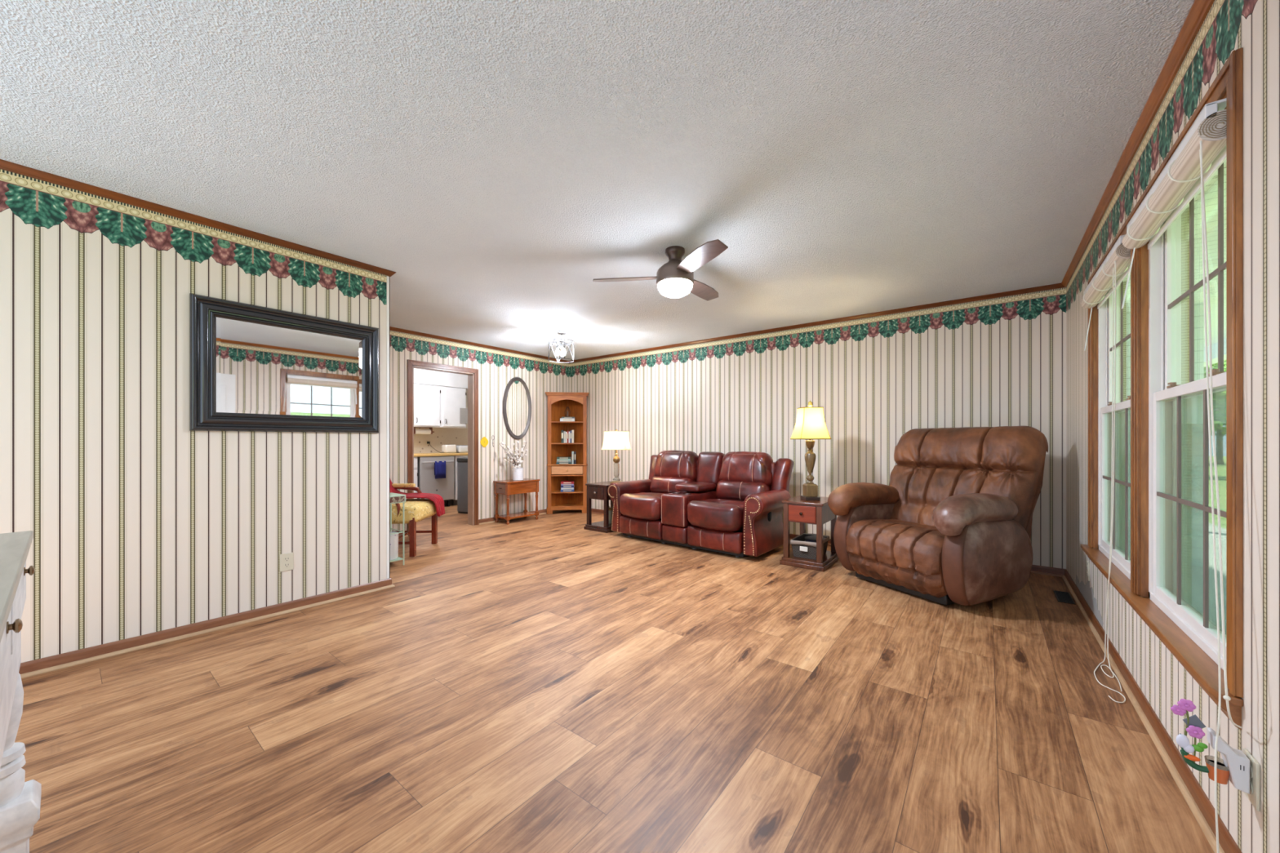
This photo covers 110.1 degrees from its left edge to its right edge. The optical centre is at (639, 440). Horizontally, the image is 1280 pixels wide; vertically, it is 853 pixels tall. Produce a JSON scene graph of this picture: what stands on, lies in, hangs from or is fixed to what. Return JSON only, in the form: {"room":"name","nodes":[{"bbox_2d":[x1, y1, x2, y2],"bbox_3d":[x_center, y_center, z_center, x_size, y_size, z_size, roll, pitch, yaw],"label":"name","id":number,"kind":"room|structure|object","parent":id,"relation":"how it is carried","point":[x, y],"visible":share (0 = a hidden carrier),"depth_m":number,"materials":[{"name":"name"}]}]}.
{"room":"living room","nodes":[
{"label":"living room","id":0,"kind":"room"},
{"bbox_2d":[0,168,389,662],"bbox_3d":[-2.736,-0.089,2.529,0.120,2.440,2.443,0,0,38],"label":"wall","id":1,"kind":"structure","parent":0,"point":[142,522],"depth_m":2.45,"materials":[{"name":"paper"}]},
{"bbox_2d":[0,159,395,276],"bbox_3d":[-2.665,-1.292,2.497,0.033,0.035,2.480,0,0,38],"label":"crown molding","id":2,"kind":"structure","parent":1,"relation":"attached to","point":[7,166],"depth_m":2.52,"materials":[{"name":"brown wood"}]},
{"bbox_2d":[18,577,391,674],"bbox_3d":[-2.679,1.097,2.495,0.012,0.068,2.459,0,0,38],"label":"baseboard","id":3,"kind":"structure","parent":1,"relation":"attached to","point":[71,656],"depth_m":2.57,"materials":[{"name":"brown wood"}]},
{"bbox_2d":[20,584,395,678],"bbox_3d":[-2.664,1.122,2.493,0.015,0.018,2.474,0,0,38],"label":"trim","id":4,"kind":"structure","parent":1,"relation":"attached to","point":[212,629],"depth_m":2.56,"materials":[{"name":"wood"}]},
{"bbox_2d":[189,293,378,433],"bbox_3d":[-2.286,-0.456,2.981,0.035,0.794,1.015,0,0,38],"label":"wall mirror","id":5,"kind":"object","parent":1,"relation":"attached to","point":[253,368],"visible":1,"depth_m":2.90,"materials":[{"name":"grey mirror"}]},
{"bbox_2d":[216,316,362,417],"bbox_3d":[-2.295,-0.456,2.988,0.008,0.570,0.791,0,0,38],"label":"mirror glass","id":6,"kind":"object","parent":5,"relation":"attached to","point":[264,369],"depth_m":2.94,"materials":[{"name":"white"}]},
{"bbox_2d":[280,552,293,572],"bbox_3d":[-2.330,0.799,2.948,0.008,0.114,0.072,0,0,38],"label":"wall outlet","id":7,"kind":"object","parent":1,"relation":"attached to","point":[286,559],"visible":1,"depth_m":2.94,"materials":[{"name":"beige plastic"}]},
{"bbox_2d":[283,556,289,561],"bbox_3d":[-2.328,0.779,2.947,0.002,0.034,0.034,0,0,38],"label":"socket","id":8,"kind":"object","parent":7,"relation":"attached to","point":[285,558],"depth_m":2.94,"materials":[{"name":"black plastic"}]},
{"bbox_2d":[284,562,289,568],"bbox_3d":[-2.328,0.819,2.947,0.002,0.034,0.034,0,0,38],"label":"socket","id":9,"kind":"object","parent":7,"relation":"attached to","point":[286,565],"depth_m":2.95,"materials":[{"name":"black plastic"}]},
{"bbox_2d":[386,275,390,578],"bbox_3d":[-1.955,-0.104,3.461,0.033,2.330,0.022,0,0,38],"label":"trim","id":10,"kind":"structure","parent":1,"relation":"attached to","point":[388,277],"depth_m":3.45,"materials":[{"name":"white wood"}]},
{"bbox_2d":[460,391,467,428],"bbox_3d":[-4.177,-0.089,7.668,0.100,2.440,3.197,0,0,38],"label":"wall","id":11,"kind":"structure","parent":0,"point":[466,391],"depth_m":8.65,"materials":[{"name":"beige paint"}]},
{"bbox_2d":[413,383,466,428],"bbox_3d":[-3.640,-0.603,7.955,0.393,0.728,1.010,0,0,38],"label":"upper cabinet","id":12,"kind":"object","parent":11,"relation":"attached to","point":[434,406],"visible":0.81,"depth_m":7.83,"materials":[{"name":"white wood"}]},
{"bbox_2d":[413,426,434,434],"bbox_3d":[-3.776,-0.176,7.760,0.090,0.124,0.415,0,0,38],"label":"paper towel holder","id":13,"kind":"object","parent":12,"relation":"attached to","point":[429,431],"visible":0.85,"depth_m":7.74,"materials":[{"name":"white paper"}]},
{"bbox_2d":[459,408,467,423],"bbox_3d":[-3.227,-0.459,8.198,0.005,0.280,0.160,0,0,38],"label":"paper sheet","id":14,"kind":"object","parent":12,"relation":"attached to","point":[463,411],"visible":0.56,"depth_m":8.19,"materials":[{"name":"white paper"}]},
{"bbox_2d":[413,427,467,453],"bbox_3d":[-4.104,-0.004,7.674,0.008,0.470,3.097,0,0,38],"label":"backsplash","id":15,"kind":"structure","parent":11,"relation":"attached to","point":[441,436],"depth_m":8.20,"materials":[{"name":"beige tile"}]},
{"bbox_2d":[413,368,467,391],"bbox_3d":[-3.957,-1.139,7.560,0.380,0.340,3.097,0,0,38],"label":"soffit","id":16,"kind":"structure","parent":11,"relation":"attached to","point":[421,376],"depth_m":7.84,"materials":[{"name":"white paint"}]},
{"bbox_2d":[390,330,568,530],"bbox_3d":[-2.339,-0.089,5.940,0.120,2.440,3.674,0,0,38],"label":"wall","id":17,"kind":"structure","parent":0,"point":[496,368],"depth_m":6.20,"materials":[{"name":"paper"}]},
{"bbox_2d":[407,359,478,536],"bbox_3d":[-2.521,0.111,5.706,0.124,2.041,0.819,0,0,38],"label":"door frame","id":18,"kind":"structure","parent":17,"relation":"in","point":[470,375],"depth_m":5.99,"materials":[{"name":"brown wood"}]},
{"bbox_2d":[390,326,568,363],"bbox_3d":[-2.241,-1.292,5.942,0.033,0.035,3.550,0,0,38],"label":"crown molding","id":19,"kind":"structure","parent":17,"relation":"attached to","point":[395,329],"depth_m":5.92,"materials":[{"name":"brown wood"}]},
{"bbox_2d":[480,436,488,447],"bbox_3d":[-2.122,0.016,6.107,0.018,0.144,0.123,0,0,38],"label":"wall decoration","id":20,"kind":"object","parent":17,"relation":"attached to","point":[484,442],"visible":1,"depth_m":6.11,"materials":[{"name":"yellow ceramic"}]},
{"bbox_2d":[502,377,531,439],"bbox_3d":[-1.783,-0.477,6.531,0.032,0.916,0.504,0,0,38],"label":"oval mirror","id":21,"kind":"object","parent":17,"relation":"attached to","point":[517,402],"visible":1,"depth_m":6.53,"materials":[{"name":"grey metal"}]},
{"bbox_2d":[506,380,528,435],"bbox_3d":[-1.790,-0.477,6.537,0.004,0.808,0.396,0,0,38],"label":"mirror glass","id":22,"kind":"object","parent":21,"relation":"attached to","point":[517,391],"depth_m":6.53,"materials":[{"name":"white"}]},
{"bbox_2d":[478,509,564,524],"bbox_3d":[-1.671,1.097,6.694,0.012,0.068,1.665,0,0,38],"label":"baseboard","id":23,"kind":"structure","parent":17,"relation":"attached to","point":[490,519],"depth_m":6.20,"materials":[{"name":"brown wood"}]},
{"bbox_2d":[0,0,1194,360],"bbox_3d":[-1.626,-1.349,3.980,8.610,0.080,6.097,0,0,38],"label":"ceiling","id":24,"kind":"structure","parent":0,"point":[501,158],"depth_m":1.91,"materials":[{"name":"white paint"}]},
{"bbox_2d":[548,330,573,363],"bbox_3d":[-0.944,-1.135,5.366,0.307,0.348,0.307,0,0,38],"label":"ceiling light","id":25,"kind":"object","parent":24,"relation":"attached to","point":[562,353],"visible":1,"depth_m":5.33,"materials":[{"name":"silver metal"}]},
{"bbox_2d":[592,239,728,301],"bbox_3d":[0.316,-1.151,3.167,1.033,0.317,0.916,0,0,38],"label":"ceiling fan","id":26,"kind":"object","parent":24,"relation":"hanging from","point":[674,278],"visible":1,"depth_m":2.98,"materials":[{"name":"brown metal"}]},
{"bbox_2d":[14,505,1213,852],"bbox_3d":[-1.668,1.131,3.950,8.580,0.001,5.997,0,0,38],"label":"floor","id":27,"kind":"structure","parent":0,"point":[549,683],"depth_m":1.80,"materials":[{"name":"wood"}]},
{"bbox_2d":[0,530,41,852],"bbox_3d":[-1.231,0.681,0.566,1.312,0.899,0.542,0,0,38],"label":"dresser","id":28,"kind":"object","parent":27,"relation":"on","point":[20,800],"visible":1,"depth_m":1.06,"materials":[{"name":"white wood"}]},
{"bbox_2d":[390,492,405,564],"bbox_3d":[-2.316,0.811,4.076,0.293,0.640,0.233,0,0,38],"label":"plant stand","id":29,"kind":"object","parent":27,"relation":"on","point":[395,498],"visible":0.47,"depth_m":4.07,"materials":[{"name":"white metal"}]},
{"bbox_2d":[390,531,398,560],"bbox_3d":[-2.303,0.958,4.064,0.196,0.230,0.196,0,0,38],"label":"tin","id":30,"kind":"object","parent":29,"relation":"on","point":[394,537],"visible":0.34,"depth_m":4.04,"materials":[{"name":"white metal"}]},
{"bbox_2d":[390,492,405,503],"bbox_3d":[-2.318,0.526,4.076,0.290,0.070,0.230,0,0,38],"label":"tray","id":31,"kind":"object","parent":29,"relation":"on","point":[395,498],"depth_m":4.03,"materials":[{"name":"metal"}]},
{"bbox_2d":[391,483,437,556],"bbox_3d":[-2.568,0.611,4.633,0.745,1.040,0.637,0,0,-4],"label":"upholstered armchair","id":32,"kind":"object","parent":27,"relation":"on","point":[415,510],"visible":0.35,"depth_m":4.46,"materials":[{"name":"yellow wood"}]},
{"bbox_2d":[390,480,444,516],"bbox_3d":[-2.543,0.429,4.627,0.835,0.776,0.667,0,0,-4],"label":"throw blanket","id":33,"kind":"object","parent":32,"relation":"on","point":[437,500],"visible":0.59,"depth_m":4.83,"materials":[{"name":"red fabric"}]},
{"bbox_2d":[413,457,417,498],"bbox_3d":[-4.105,0.695,7.126,0.673,0.872,0.830,0,0,38],"label":"base cabinet","id":34,"kind":"object","parent":27,"relation":"on","point":[415,473],"visible":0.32,"depth_m":7.24,"materials":[{"name":"white wood"}]},
{"bbox_2d":[413,452,467,457],"bbox_3d":[-3.643,0.238,7.730,0.662,0.038,2.350,0,0,38],"label":"countertop","id":35,"kind":"structure","parent":34,"relation":"on","point":[415,455],"depth_m":7.62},
{"bbox_2d":[441,444,456,453],"bbox_3d":[-3.442,0.142,8.061,0.170,0.152,0.210,0,0,38],"label":"toaster","id":36,"kind":"object","parent":35,"relation":"on","point":[445,448],"visible":0.99,"depth_m":7.99,"materials":[{"name":"white plastic"}]},
{"bbox_2d":[456,444,467,453],"bbox_3d":[-3.283,0.147,8.266,0.170,0.142,0.210,0,0,38],"label":"canister","id":37,"kind":"object","parent":35,"relation":"on","point":[460,448],"visible":0.78,"depth_m":8.19,"materials":[{"name":"white metal"}]},
{"bbox_2d":[417,455,454,506],"bbox_3d":[-3.630,0.694,7.700,0.685,0.868,0.600,0,0,38],"label":"dishwasher","id":38,"kind":"object","parent":27,"relation":"on","point":[427,482],"visible":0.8,"depth_m":7.50,"materials":[{"name":"silver metal"}]},
{"bbox_2d":[434,461,445,479],"bbox_3d":[-3.358,0.484,7.513,0.044,0.293,0.187,0,0,38],"label":"dish towel","id":39,"kind":"object","parent":38,"relation":"hanging from","point":[440,466],"visible":1,"depth_m":7.50,"materials":[{"name":"blue fabric"}]},
{"bbox_2d":[449,455,467,505],"bbox_3d":[-3.184,0.695,8.314,0.673,0.872,0.865,0,0,38],"label":"base cabinet","id":40,"kind":"object","parent":27,"relation":"on","point":[455,500],"visible":0.08,"depth_m":7.81,"materials":[{"name":"white wood"}]},
{"bbox_2d":[457,457,467,513],"bbox_3d":[-2.666,0.699,7.168,0.391,0.865,0.494,0,0,18],"label":"trash bin","id":41,"kind":"object","parent":27,"relation":"on","point":[462,463],"visible":0.3,"depth_m":6.95,"materials":[{"name":"metal"}]},
{"bbox_2d":[493,478,540,524],"bbox_3d":[-1.741,0.843,6.322,0.324,0.576,0.570,0,0,38],"label":"console table","id":42,"kind":"object","parent":27,"relation":"on","point":[507,487],"visible":1,"depth_m":6.20,"materials":[{"name":"red wood"}]},
{"bbox_2d":[497,511,536,519],"bbox_3d":[-1.738,1.052,6.325,0.280,0.022,0.515,0,0,38],"label":"shelf","id":43,"kind":"object","parent":42,"relation":"attached to","point":[521,514],"depth_m":6.24,"materials":[{"name":"red wood"}]},
{"bbox_2d":[512,467,523,480],"bbox_3d":[-1.726,0.469,6.325,0.154,0.172,0.154,0,0,38],"label":"ceramic crock","id":44,"kind":"object","parent":42,"relation":"on","point":[517,473],"visible":0.98,"depth_m":6.26,"materials":[{"name":"white ceramic"}]},
{"bbox_2d":[499,440,528,468],"bbox_3d":[-1.757,0.261,6.295,0.173,0.519,0.484,0,0,38],"label":"stems","id":45,"kind":"object","parent":44,"relation":"in","point":[513,460],"visible":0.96,"depth_m":6.25,"materials":[{"name":"white plant"}]},
{"bbox_2d":[545,391,588,514],"bbox_3d":[-1.154,0.189,7.130,0.670,1.885,0.437,0,0,-7],"label":"bookcase","id":46,"kind":"object","parent":27,"relation":"on","point":[557,402],"visible":0.91,"depth_m":7.08,"materials":[{"name":"brown wood"}]},
{"bbox_2d":[561,430,564,443],"bbox_3d":[-1.226,-0.068,7.076,0.034,0.200,0.131,0,0,-7],"label":"book","id":47,"kind":"object","parent":46,"relation":"on","point":[562,430],"visible":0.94,"depth_m":7.01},
{"bbox_2d":[555,462,571,464],"bbox_3d":[-1.202,0.349,7.079,0.235,0.032,0.121,0,0,-7],"label":"book","id":48,"kind":"object","parent":46,"relation":"on","point":[557,463],"visible":0.86,"depth_m":7.02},
{"bbox_2d":[556,460,571,462],"bbox_3d":[-1.202,0.322,7.079,0.225,0.022,0.121,0,0,-6],"label":"book","id":49,"kind":"object","parent":48,"relation":"on","point":[557,460],"visible":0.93,"depth_m":7.02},
{"bbox_2d":[556,458,570,460],"bbox_3d":[-1.204,0.297,7.079,0.215,0.024,0.121,0,0,-8],"label":"book","id":50,"kind":"object","parent":49,"relation":"on","point":[557,459],"visible":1,"depth_m":7.02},
{"bbox_2d":[556,457,571,458],"bbox_3d":[-1.202,0.270,7.079,0.220,0.030,0.121,0,0,-6],"label":"book","id":51,"kind":"object","parent":50,"relation":"on","point":[557,457],"visible":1,"depth_m":7.02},
{"bbox_2d":[563,431,565,443],"bbox_3d":[-1.194,-0.060,7.084,0.028,0.185,0.131,0,0,-7],"label":"book","id":52,"kind":"object","parent":46,"relation":"on","point":[564,432],"visible":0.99,"depth_m":7.02,"materials":[{"name":"beige paper"}]},
{"bbox_2d":[560,417,574,421],"bbox_3d":[-1.153,-0.330,7.105,0.230,0.050,0.161,0,0,-9],"label":"book","id":53,"kind":"object","parent":46,"relation":"on","point":[561,419],"visible":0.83,"depth_m":7.02,"materials":[{"name":"white paper"}]},
{"bbox_3d":[-1.137,-0.366,7.107,0.200,0.022,0.151,0,0,-4],"label":"book","id":54,"kind":"object","parent":53,"relation":"on","visible":0},
{"bbox_2d":[564,406,570,417],"bbox_3d":[-1.152,-0.463,7.111,0.096,0.168,0.084,0,0,38],"label":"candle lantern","id":55,"kind":"object","parent":54,"relation":"on","point":[568,413],"visible":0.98,"depth_m":7.09,"materials":[{"name":"metal"}]},
{"bbox_2d":[560,489,573,492],"bbox_3d":[-1.150,0.783,7.096,0.210,0.034,0.141,0,0,-7],"label":"book","id":56,"kind":"object","parent":46,"relation":"on","point":[562,491],"visible":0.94,"depth_m":7.03,"materials":[{"name":"blue paper"}]},
{"bbox_2d":[560,487,573,489],"bbox_3d":[-1.149,0.750,7.096,0.200,0.030,0.141,0,0,-6],"label":"book","id":57,"kind":"object","parent":56,"relation":"on","point":[562,488],"visible":0.94,"depth_m":7.03,"materials":[{"name":"paper"}]},
{"bbox_2d":[560,484,574,487],"bbox_3d":[-1.146,0.718,7.096,0.205,0.034,0.141,0,0,-4],"label":"book","id":58,"kind":"object","parent":57,"relation":"on","point":[574,485],"visible":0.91,"depth_m":7.03,"materials":[{"name":"paper"}]},
{"bbox_2d":[560,484,573,485],"bbox_3d":[-1.150,0.689,7.096,0.200,0.022,0.141,0,0,-7],"label":"book","id":59,"kind":"object","parent":58,"relation":"on","point":[561,484],"visible":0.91,"depth_m":7.03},
{"bbox_2d":[560,480,574,484],"bbox_3d":[-1.146,0.658,7.096,0.200,0.036,0.141,0,0,-4],"label":"book","id":60,"kind":"object","parent":59,"relation":"on","point":[562,482],"visible":1,"depth_m":7.03,"materials":[{"name":"red paper"}]},
{"bbox_2d":[571,430,573,443],"bbox_3d":[-1.064,-0.070,7.096,0.032,0.205,0.131,0,0,-7],"label":"book","id":61,"kind":"object","parent":46,"relation":"on","point":[572,431],"visible":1,"depth_m":7.03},
{"bbox_2d":[571,451,573,464],"bbox_3d":[-1.067,0.266,7.096,0.030,0.200,0.131,0,0,-7],"label":"book","id":62,"kind":"object","parent":46,"relation":"on","point":[572,452],"visible":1,"depth_m":7.03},
{"bbox_2d":[573,451,576,464],"bbox_3d":[-1.032,0.268,7.106,0.028,0.195,0.131,0,0,-7],"label":"book","id":63,"kind":"object","parent":46,"relation":"on","point":[575,452],"visible":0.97,"depth_m":7.04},
{"bbox_2d":[583,480,613,533],"bbox_3d":[-0.399,0.839,5.808,0.390,0.584,0.560,0,0,38],"label":"end table","id":64,"kind":"object","parent":27,"relation":"on","point":[596,491],"visible":0.6,"depth_m":5.61,"materials":[{"name":"brown wood"}]},
{"bbox_2d":[583,520,612,533],"bbox_3d":[-0.396,1.099,5.812,0.390,0.065,0.550,0,0,38],"label":"shelf","id":65,"kind":"object","parent":64,"relation":"attached to","point":[599,526],"depth_m":5.61,"materials":[{"name":"brown wood"}]},
{"bbox_2d":[601,429,631,483],"bbox_3d":[-0.304,0.197,5.792,0.391,0.700,0.296,0,0,1],"label":"table lamp","id":66,"kind":"object","parent":64,"relation":"on","point":[615,440],"visible":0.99,"depth_m":5.68,"materials":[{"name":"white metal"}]},
{"bbox_2d":[607,450,793,557],"bbox_3d":[0.624,0.624,5.059,2.004,1.014,1.003,0,0,40],"label":"reclining loveseat","id":67,"kind":"object","parent":27,"relation":"on","point":[731,503],"visible":0.99,"depth_m":4.78,"materials":[{"name":"red leather"}]},
{"bbox_2d":[649,475,693,493],"bbox_3d":[0.394,0.555,5.522,0.604,0.257,0.246,0,0,40],"label":"lumbar cushion","id":68,"kind":"object","parent":67,"relation":"on","point":[659,484],"depth_m":5.44,"materials":[{"name":"red leather"}]},
{"bbox_2d":[653,450,697,481],"bbox_3d":[0.459,0.324,5.600,0.616,0.413,0.325,0,0,40],"label":"cushion","id":69,"kind":"object","parent":67,"relation":"on","point":[677,465],"depth_m":5.44,"materials":[{"name":"red leather"}]},
{"bbox_2d":[715,480,769,501],"bbox_3d":[1.120,0.555,4.909,0.604,0.257,0.246,0,0,40],"label":"lumbar cushion","id":70,"kind":"object","parent":67,"relation":"on","point":[737,490],"depth_m":4.82,"materials":[{"name":"red leather"}]},
{"bbox_2d":[719,451,773,487],"bbox_3d":[1.185,0.324,4.987,0.616,0.413,0.325,0,0,40],"label":"cushion","id":71,"kind":"object","parent":67,"relation":"on","point":[755,469],"depth_m":4.84,"materials":[{"name":"red leather"}]},
{"bbox_2d":[779,495,839,571],"bbox_3d":[1.598,0.839,4.190,0.390,0.584,0.560,0,0,38],"label":"end table","id":72,"kind":"object","parent":27,"relation":"on","point":[796,509],"visible":0.73,"depth_m":4.02,"materials":[{"name":"brown wood"}]},
{"bbox_2d":[779,550,839,571],"bbox_3d":[1.601,1.099,4.194,0.390,0.065,0.550,0,0,38],"label":"shelf","id":73,"kind":"object","parent":72,"relation":"attached to","point":[830,557],"depth_m":4.02,"materials":[{"name":"brown wood"}]},
{"bbox_2d":[790,533,829,559],"bbox_3d":[1.592,0.984,4.182,0.245,0.163,0.385,0,0,38],"label":"storage basket","id":74,"kind":"object","parent":72,"relation":"on","point":[802,548],"visible":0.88,"depth_m":4.08,"materials":[{"name":"fabric"}]},
{"bbox_2d":[790,400,831,500],"bbox_3d":[1.587,0.084,4.167,0.318,0.925,0.318,0,0,1],"label":"table lamp","id":75,"kind":"object","parent":72,"relation":"on","point":[811,424],"visible":1,"depth_m":4.08,"materials":[{"name":"brown metal"}]},
{"bbox_2d":[827,426,1048,605],"bbox_3d":[2.295,0.502,3.527,1.173,1.233,1.104,0,0,-25],"label":"recliner armchair","id":76,"kind":"object","parent":27,"relation":"on","point":[952,523],"visible":1,"depth_m":3.26,"materials":[{"name":"brown leather"}]},
{"bbox_2d":[1053,590,1075,604],"bbox_3d":[3.063,1.128,3.231,0.090,0.006,0.300,0,0,38],"label":"floor vent","id":77,"kind":"object","parent":27,"relation":"in","point":[1061,597],"visible":1,"depth_m":3.22,"materials":[{"name":"brown metal"}]},
{"bbox_2d":[568,287,1066,568],"bbox_3d":[0.250,-0.089,6.333,8.690,2.440,0.120,0,0,38],"label":"wall","id":78,"kind":"structure","parent":0,"point":[1001,361],"depth_m":4.72,"materials":[{"name":"paper"}]},
{"bbox_2d":[568,283,1064,363],"bbox_3d":[1.175,-1.292,5.519,5.950,0.035,0.033,0,0,38],"label":"crown molding","id":79,"kind":"structure","parent":78,"relation":"attached to","point":[1056,286],"depth_m":4.67,"materials":[{"name":"brown wood"}]},
{"bbox_2d":[573,508,1065,577],"bbox_3d":[1.181,1.097,5.527,5.950,0.068,0.012,0,0,38],"label":"baseboard","id":80,"kind":"structure","parent":78,"relation":"attached to","point":[1034,567],"depth_m":3.79,"materials":[{"name":"brown wood"}]},
{"bbox_2d":[1066,0,1279,852],"bbox_3d":[1.753,-0.089,1.296,0.140,2.440,5.997,0,0,38],"label":"wall","id":81,"kind":"structure","parent":0,"point":[1253,26],"depth_m":1.15,"materials":[{"name":"paper"}]},
{"bbox_2d":[1075,575,1103,627],"bbox_3d":[2.924,0.978,2.921,0.001,0.164,1.000,0,0,38],"label":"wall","id":82,"kind":"structure","parent":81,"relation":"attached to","point":[1086,592],"depth_m":2.84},
{"bbox_2d":[1097,263,1130,579],"bbox_3d":[2.550,-0.145,2.337,0.085,1.618,0.982,0,0,38],"label":"window","id":83,"kind":"structure","parent":81,"relation":"in","point":[1121,559],"depth_m":2.68,"materials":[{"name":"white plastic"}]},
{"bbox_2d":[1061,0,1214,287],"bbox_3d":[1.685,-1.292,1.349,0.033,0.035,5.997,0,0,38],"label":"crown molding","id":84,"kind":"structure","parent":81,"relation":"attached to","point":[1199,10],"depth_m":1.74,"materials":[{"name":"brown wood"}]},
{"bbox_2d":[1062,575,1224,852],"bbox_3d":[1.678,1.122,1.347,0.015,0.018,5.985,0,0,38],"label":"trim","id":85,"kind":"structure","parent":81,"relation":"attached to","point":[1195,810],"depth_m":1.63,"materials":[{"name":"beige wood"}]},
{"bbox_2d":[1064,568,1241,852],"bbox_3d":[1.693,1.097,1.343,0.012,0.068,5.997,0,0,38],"label":"baseboard","id":86,"kind":"structure","parent":81,"relation":"attached to","point":[1226,841],"depth_m":1.59,"materials":[{"name":"brown wood"}]},
{"bbox_2d":[1080,47,1243,729],"bbox_3d":[2.234,-0.132,1.983,0.150,1.760,2.166,0,0,38],"label":"window","id":87,"kind":"structure","parent":81,"relation":"in","point":[1166,389],"depth_m":1.69,"materials":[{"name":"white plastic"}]},
{"bbox_2d":[1080,234,1130,702],"bbox_3d":[2.424,0.101,2.345,0.139,2.059,1.105,0,0,38],"label":"roller shade","id":88,"kind":"object","parent":87,"relation":"attached to","point":[1117,262],"visible":0.9,"depth_m":2.16,"materials":[{"name":"white fabric"}]},
{"bbox_2d":[1121,97,1242,852],"bbox_3d":[1.783,0.099,1.487,0.101,2.056,1.076,0,0,38],"label":"roller shade","id":89,"kind":"object","parent":87,"relation":"attached to","point":[1206,138],"visible":0.94,"depth_m":1.28,"materials":[{"name":"white fabric"}]},
{"bbox_2d":[1170,698,1249,794],"bbox_3d":[1.456,0.770,1.148,0.125,0.192,0.044,0,0,38],"label":"night light","id":90,"kind":"object","parent":81,"relation":"attached to","point":[1234,765],"visible":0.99,"depth_m":1.14,"materials":[{"name":"white plastic"}]},
{"bbox_2d":[1170,704,1186,715],"bbox_3d":[1.416,0.709,1.175,0.027,0.026,0.009,0,0,38],"label":"flower","id":91,"kind":"object","parent":90,"relation":"on","point":[1180,710],"depth_m":1.17,"materials":[{"name":"purple plastic"}]},
{"bbox_2d":[1177,698,1195,711],"bbox_3d":[1.423,0.689,1.164,0.032,0.030,0.010,0,0,38],"label":"flower","id":92,"kind":"object","parent":90,"relation":"on","point":[1184,705],"depth_m":1.17,"materials":[{"name":"purple plastic"}]},
{"bbox_2d":[1186,725,1204,738],"bbox_3d":[1.435,0.753,1.155,0.032,0.030,0.010,0,0,38],"label":"flower","id":93,"kind":"object","parent":90,"relation":"on","point":[1196,731],"depth_m":1.15,"materials":[{"name":"purple plastic"}]},
{"bbox_2d":[1205,760,1229,784],"bbox_3d":[1.470,0.844,1.138,0.040,0.038,0.039,0,0,38],"label":"flower pot","id":94,"kind":"object","parent":90,"relation":"on","point":[1223,769],"depth_m":1.13,"materials":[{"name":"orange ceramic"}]},
{"bbox_2d":[1243,748,1260,811],"bbox_3d":[1.511,0.836,1.106,0.008,0.114,0.072,0,0,38],"label":"wall outlet","id":95,"kind":"object","parent":81,"relation":"attached to","point":[1254,797],"visible":0.85,"depth_m":1.09,"materials":[{"name":"white plastic"}]},
{"bbox_2d":[1249,764,1252,777],"bbox_3d":[1.509,0.816,1.108,0.002,0.034,0.034,0,0,38],"label":"socket","id":96,"kind":"object","parent":95,"relation":"attached to","point":[1251,766],"depth_m":1.10,"materials":[{"name":"plastic"}]},
{"bbox_2d":[1249,781,1252,794],"bbox_3d":[1.509,0.856,1.108,0.002,0.034,0.034,0,0,38],"label":"socket","id":97,"kind":"object","parent":95,"relation":"attached to","point":[1251,782],"depth_m":1.10,"materials":[{"name":"plastic"}]},
{"label":"outside","id":98,"kind":"structure","parent":0,"visible":0},
{"bbox_2d":[1208,456,1226,528],"bbox_3d":[42.416,1.806,5.067,59.180,0.150,100.000,0,0,38],"label":"lawn","id":99,"kind":"structure","parent":98,"point":[1221,468],"depth_m":15.45,"materials":[{"name":"green plant"}]},
{"bbox_2d":[1204,360,1226,432],"bbox_3d":[26.244,-1.583,19.233,6.480,6.629,5.018,0,0,20],"label":"leafy tree","id":100,"kind":"object","parent":99,"relation":"on","point":[1220,395],"visible":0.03,"depth_m":19.09,"materials":[{"name":"green plant"}]},
{"bbox_2d":[1204,361,1226,464],"bbox_3d":[42.136,-2.940,32.146,10.752,9.342,7.612,0,0,-30],"label":"leafy tree","id":101,"kind":"object","parent":99,"relation":"on","point":[1220,433],"visible":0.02,"depth_m":32.71,"materials":[{"name":"green plant"}]},
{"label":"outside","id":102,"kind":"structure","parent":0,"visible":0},
{"bbox_2d":[1126,302,1204,566],"bbox_3d":[4.992,-0.059,4.576,0.960,2.500,0.150,0,0,38],"label":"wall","id":103,"kind":"structure","parent":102,"point":[1197,402],"depth_m":4.25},
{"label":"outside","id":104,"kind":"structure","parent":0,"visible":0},
{"bbox_2d":[1126,168,1226,347],"bbox_3d":[4.046,-1.349,2.557,1.940,0.080,15.000,0,0,38],"label":"ceiling","id":105,"kind":"structure","parent":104,"point":[1211,195],"depth_m":3.15,"materials":[{"name":"plant"}]},
{"bbox_2d":[1204,338,1226,367],"bbox_3d":[4.812,-1.269,1.962,0.360,0.320,15.000,0,0,38],"label":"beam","id":106,"kind":"structure","parent":105,"relation":"attached to","point":[1215,346],"depth_m":6.04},
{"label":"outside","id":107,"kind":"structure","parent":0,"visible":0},
{"bbox_2d":[1191,523,1226,632],"bbox_3d":[4.026,1.461,2.572,1.890,0.540,15.000,0,0,38],"label":"floor","id":108,"kind":"structure","parent":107,"point":[1197,571],"depth_m":3.78,"materials":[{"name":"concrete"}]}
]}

